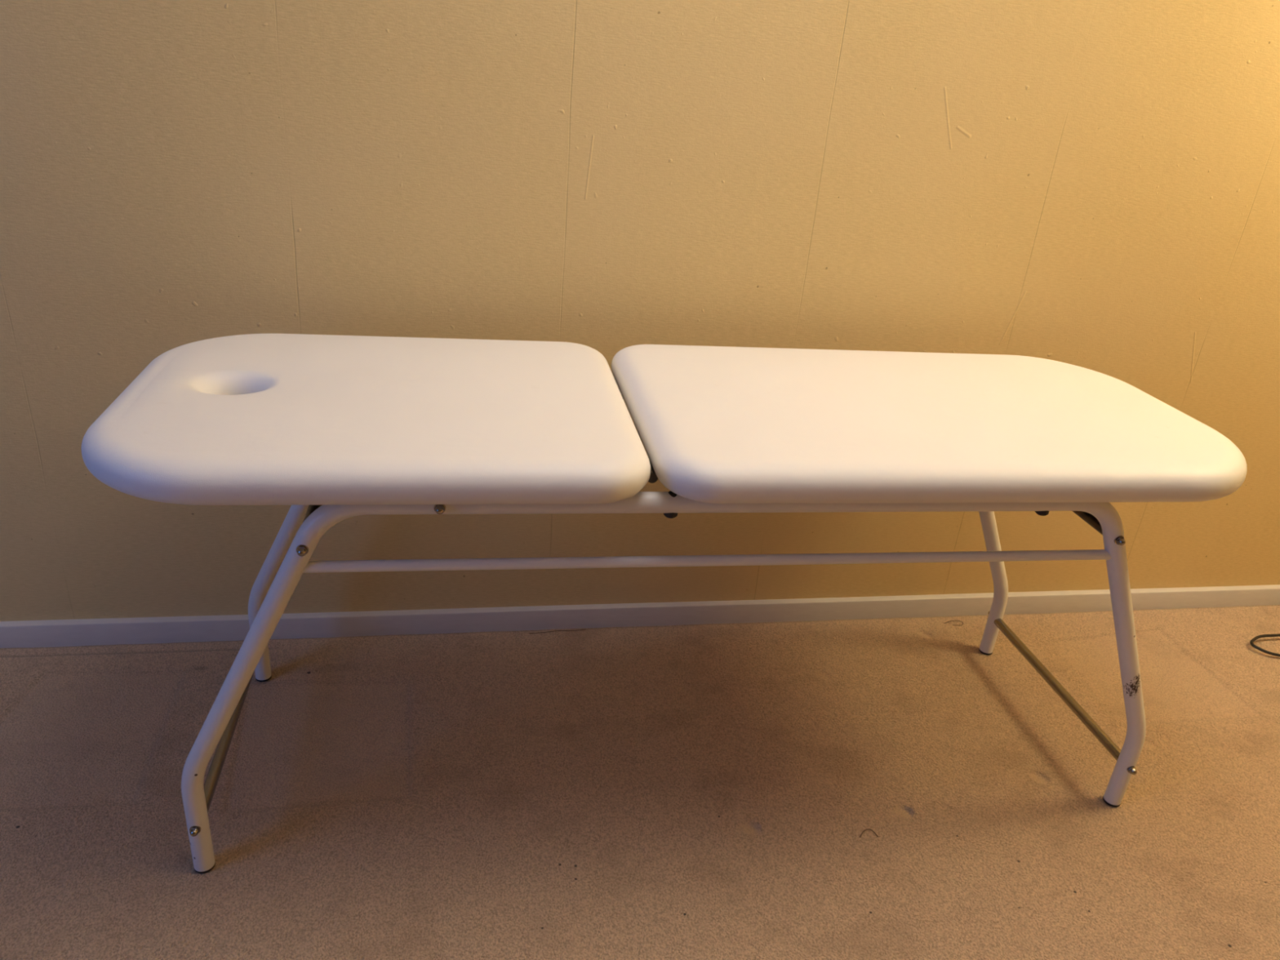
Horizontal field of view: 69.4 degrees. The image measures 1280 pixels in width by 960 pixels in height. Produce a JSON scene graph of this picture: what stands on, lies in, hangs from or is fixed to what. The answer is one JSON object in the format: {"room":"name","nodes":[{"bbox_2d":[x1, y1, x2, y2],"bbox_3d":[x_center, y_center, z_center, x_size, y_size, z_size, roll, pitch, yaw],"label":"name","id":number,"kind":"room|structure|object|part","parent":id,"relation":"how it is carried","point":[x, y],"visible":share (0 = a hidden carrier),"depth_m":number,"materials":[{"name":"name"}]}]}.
{"room":"massage room","nodes":[
{"label":"massage room","id":0,"kind":"room"},
{"bbox_2d":[0,0,1279,621],"bbox_3d":[0.447,-0.762,1.851,6.400,2.400,0.100,0,26,-11],"label":"wall","id":1,"kind":"structure","parent":0,"point":[1091,184],"depth_m":1.84,"materials":[{"name":"paint"}]},
{"bbox_2d":[0,584,1279,648],"bbox_3d":[0.361,0.327,2.298,6.400,0.064,0.017,0,26,-11],"label":"baseboard","id":2,"kind":"structure","parent":1,"relation":"attached to","point":[140,630],"depth_m":2.19,"materials":[{"name":"white paint"}]},
{"bbox_2d":[0,604,1279,959],"bbox_3d":[0.710,1.209,0.546,6.400,0.010,4.000,0,26,-11],"label":"floor","id":3,"kind":"structure","parent":0,"point":[705,791],"depth_m":1.72,"materials":[{"name":"beige carpet"}]},
{"bbox_2d":[81,333,1246,873],"bbox_3d":[0.082,0.188,1.713,1.825,0.744,0.618,0,26,-11],"label":"massage table","id":4,"kind":"object","parent":3,"relation":"on","point":[332,428],"visible":1,"depth_m":1.42,"materials":[{"name":"white leather"}]},
{"bbox_3d":[-0.547,0.321,1.383,0.301,0.672,0.032,0,26,-11],"label":"leg","id":5,"kind":"part","parent":4,"relation":"part of","materials":[{"name":"white paint"}]},
{"bbox_3d":[-0.630,0.108,1.821,0.301,0.672,0.032,0,26,-11],"label":"leg","id":6,"kind":"part","parent":4,"relation":"part of","materials":[{"name":"white paint"}]},
{"bbox_2d":[81,333,650,505],"bbox_3d":[-0.405,-0.118,1.472,0.778,0.067,0.618,0,26,-11],"label":"cushion","id":7,"kind":"object","parent":4,"relation":"on","point":[264,419],"depth_m":1.31,"materials":[{"name":"white leather"}]},
{"bbox_3d":[0.153,0.123,1.419,1.303,0.017,0.017,0,26,-11],"label":"rail","id":8,"kind":"part","parent":4,"relation":"part of","materials":[{"name":"white metal"}]},
{"bbox_3d":[0.162,0.033,1.377,1.091,0.032,0.032,0,26,-11],"label":"rail","id":9,"kind":"part","parent":4,"relation":"part of","materials":[{"name":"white metal"}]},
{"bbox_2d":[611,344,1246,503],"bbox_3d":[0.495,-0.117,1.643,1.040,0.067,0.618,0,26,-11],"label":"cushion","id":10,"kind":"object","parent":4,"relation":"on","point":[714,424],"depth_m":1.48,"materials":[{"name":"white leather"}]},
{"bbox_3d":[0.736,0.110,2.080,0.301,0.672,0.032,0,26,-11],"label":"leg","id":11,"kind":"part","parent":4,"relation":"part of","materials":[{"name":"white paint"}]},
{"bbox_3d":[0.819,0.323,1.643,0.301,0.672,0.032,0,26,-11],"label":"leg","id":12,"kind":"part","parent":4,"relation":"part of","materials":[{"name":"white paint"}]},
{"bbox_2d":[859,829,878,837],"bbox_3d":[0.414,0.643,1.682,0.035,0.004,0.018,0,26,-11],"label":"thread","id":13,"kind":"object","parent":3,"relation":"on","point":[865,829],"visible":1,"depth_m":1.68},
{"bbox_2d":[1249,633,1279,657],"bbox_3d":[1.858,0.422,2.413,0.606,0.020,0.177,-6,27,-22],"label":"power cord","id":14,"kind":"object","parent":3,"relation":"on","point":[1256,637],"visible":1,"depth_m":2.35,"materials":[{"name":"black rubber"}]}
]}

